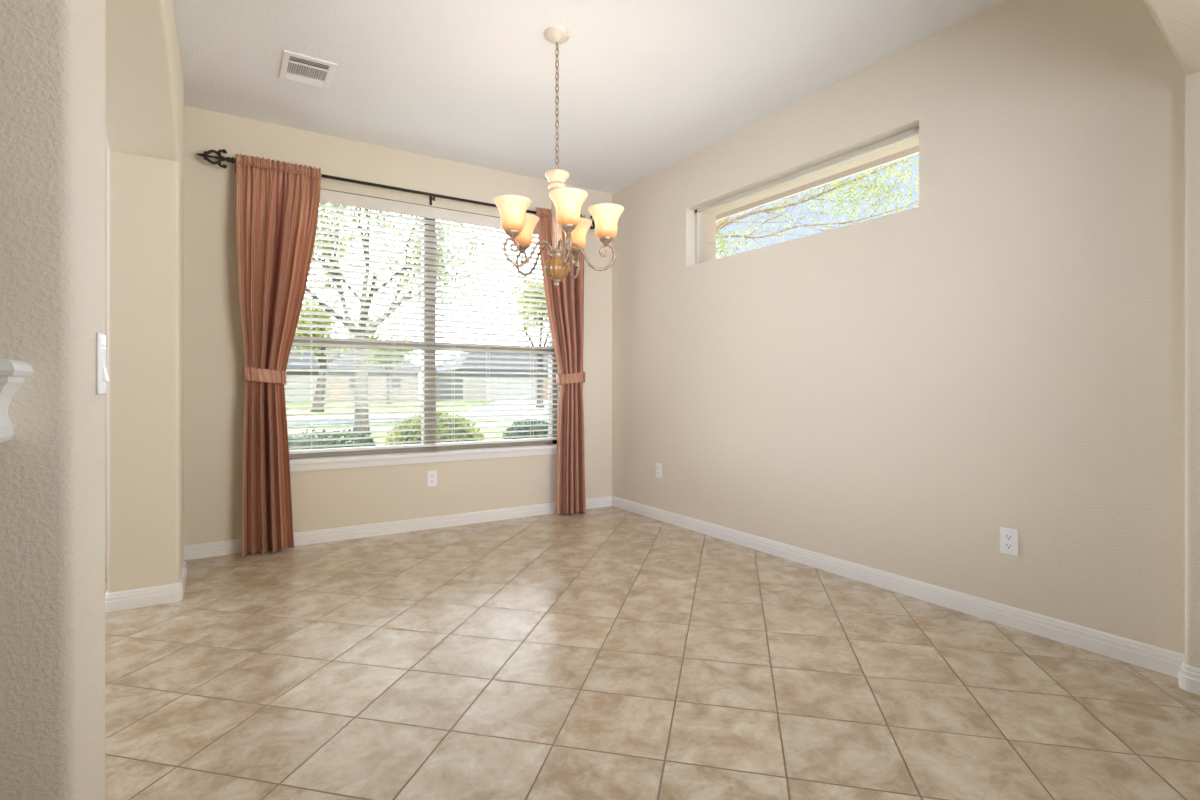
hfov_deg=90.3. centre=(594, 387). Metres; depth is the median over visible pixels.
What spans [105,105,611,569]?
wall
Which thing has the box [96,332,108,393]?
light switch
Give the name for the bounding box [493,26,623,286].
chandelier
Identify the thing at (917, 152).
trim
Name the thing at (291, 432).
sidewalk
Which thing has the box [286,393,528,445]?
lawn
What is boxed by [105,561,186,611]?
baseboard
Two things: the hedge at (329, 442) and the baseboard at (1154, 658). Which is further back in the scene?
the hedge at (329, 442)
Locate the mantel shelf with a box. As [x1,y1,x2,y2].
[0,359,33,442]
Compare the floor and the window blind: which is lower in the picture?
the floor
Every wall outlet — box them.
[427,471,436,486]
[656,463,661,478]
[1000,527,1018,555]
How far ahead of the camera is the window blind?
4.39 m
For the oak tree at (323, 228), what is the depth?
16.92 m
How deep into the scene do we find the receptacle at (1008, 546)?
2.60 m
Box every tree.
[291,296,395,411]
[306,202,514,434]
[368,326,418,403]
[497,265,547,407]
[716,154,918,258]
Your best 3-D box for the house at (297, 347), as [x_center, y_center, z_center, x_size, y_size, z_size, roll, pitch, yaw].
[-26.115,-1.609,58.420,16.200,5.900,11.200,0,0,-32]
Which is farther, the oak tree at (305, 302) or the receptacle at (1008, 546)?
the oak tree at (305, 302)
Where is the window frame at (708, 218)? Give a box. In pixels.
[702,136,918,262]
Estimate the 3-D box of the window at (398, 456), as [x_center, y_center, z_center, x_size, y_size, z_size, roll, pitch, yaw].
[-1.221,-0.391,4.460,2.290,1.887,0.210,0,0,-32]
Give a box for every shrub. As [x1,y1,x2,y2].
[384,413,484,445]
[502,418,547,439]
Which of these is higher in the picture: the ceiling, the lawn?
the ceiling
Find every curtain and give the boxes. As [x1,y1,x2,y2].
[235,153,320,557]
[536,206,585,514]
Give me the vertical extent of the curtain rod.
0.118 m
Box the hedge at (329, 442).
[288,429,377,450]
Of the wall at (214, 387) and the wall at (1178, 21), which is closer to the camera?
the wall at (1178, 21)
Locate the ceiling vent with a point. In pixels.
(295, 67)
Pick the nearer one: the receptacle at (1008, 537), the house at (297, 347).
the receptacle at (1008, 537)
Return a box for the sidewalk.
[288,424,513,435]
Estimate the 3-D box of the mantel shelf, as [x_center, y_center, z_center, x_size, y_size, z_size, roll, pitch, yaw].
[-1.134,0.020,0.661,0.742,0.118,0.099,0,0,-32]
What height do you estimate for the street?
0.020 m
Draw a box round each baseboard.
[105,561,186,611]
[184,496,611,559]
[612,496,1199,694]
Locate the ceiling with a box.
[173,0,1003,193]
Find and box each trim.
[716,152,918,220]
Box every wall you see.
[0,0,183,799]
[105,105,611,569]
[612,0,1184,653]
[1143,0,1199,667]
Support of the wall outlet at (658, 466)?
attached to the wall at (893, 393)
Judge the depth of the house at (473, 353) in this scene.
59.13 m
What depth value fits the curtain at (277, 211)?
3.75 m
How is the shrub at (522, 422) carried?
on the lawn
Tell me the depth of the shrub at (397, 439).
9.26 m
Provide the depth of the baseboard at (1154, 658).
2.74 m
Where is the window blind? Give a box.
[285,189,558,453]
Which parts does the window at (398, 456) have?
meeting rail, sill, meeting rail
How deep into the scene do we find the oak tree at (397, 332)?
47.62 m
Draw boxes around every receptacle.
[1005,534,1012,540]
[1005,543,1012,549]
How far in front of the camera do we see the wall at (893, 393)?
2.77 m
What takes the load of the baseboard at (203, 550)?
attached to the wall at (214, 387)
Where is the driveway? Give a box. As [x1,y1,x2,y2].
[472,400,547,422]
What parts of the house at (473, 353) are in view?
garage door, door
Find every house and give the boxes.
[284,346,420,400]
[436,352,547,398]
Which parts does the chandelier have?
lamp shade, lamp shade, arm, arm, chain, arm, lamp shade, arm, lamp shade, arm, lamp shade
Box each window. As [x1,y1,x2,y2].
[289,202,556,471]
[695,127,918,264]
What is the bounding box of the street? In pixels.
[287,410,547,425]
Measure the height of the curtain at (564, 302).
2.479 m
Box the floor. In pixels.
[105,506,1199,799]
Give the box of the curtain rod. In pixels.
[196,149,594,228]
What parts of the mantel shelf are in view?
bracket moulding, shelf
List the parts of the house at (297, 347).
garage door, door, pane, pane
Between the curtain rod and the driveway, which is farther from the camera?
the driveway
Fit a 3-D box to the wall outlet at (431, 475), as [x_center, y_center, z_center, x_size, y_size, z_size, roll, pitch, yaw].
[-1.197,0.675,4.400,0.072,0.114,0.008,0,0,-32]
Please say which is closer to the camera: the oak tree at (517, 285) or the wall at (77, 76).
the wall at (77, 76)
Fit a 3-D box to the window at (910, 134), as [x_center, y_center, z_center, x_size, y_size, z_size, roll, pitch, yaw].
[1.231,-1.105,3.740,0.050,0.432,1.738,0,0,-32]
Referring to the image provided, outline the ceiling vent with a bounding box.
[279,50,336,89]
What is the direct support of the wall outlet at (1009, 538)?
attached to the wall at (893, 393)
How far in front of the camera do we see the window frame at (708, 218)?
3.99 m
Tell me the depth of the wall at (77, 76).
0.96 m

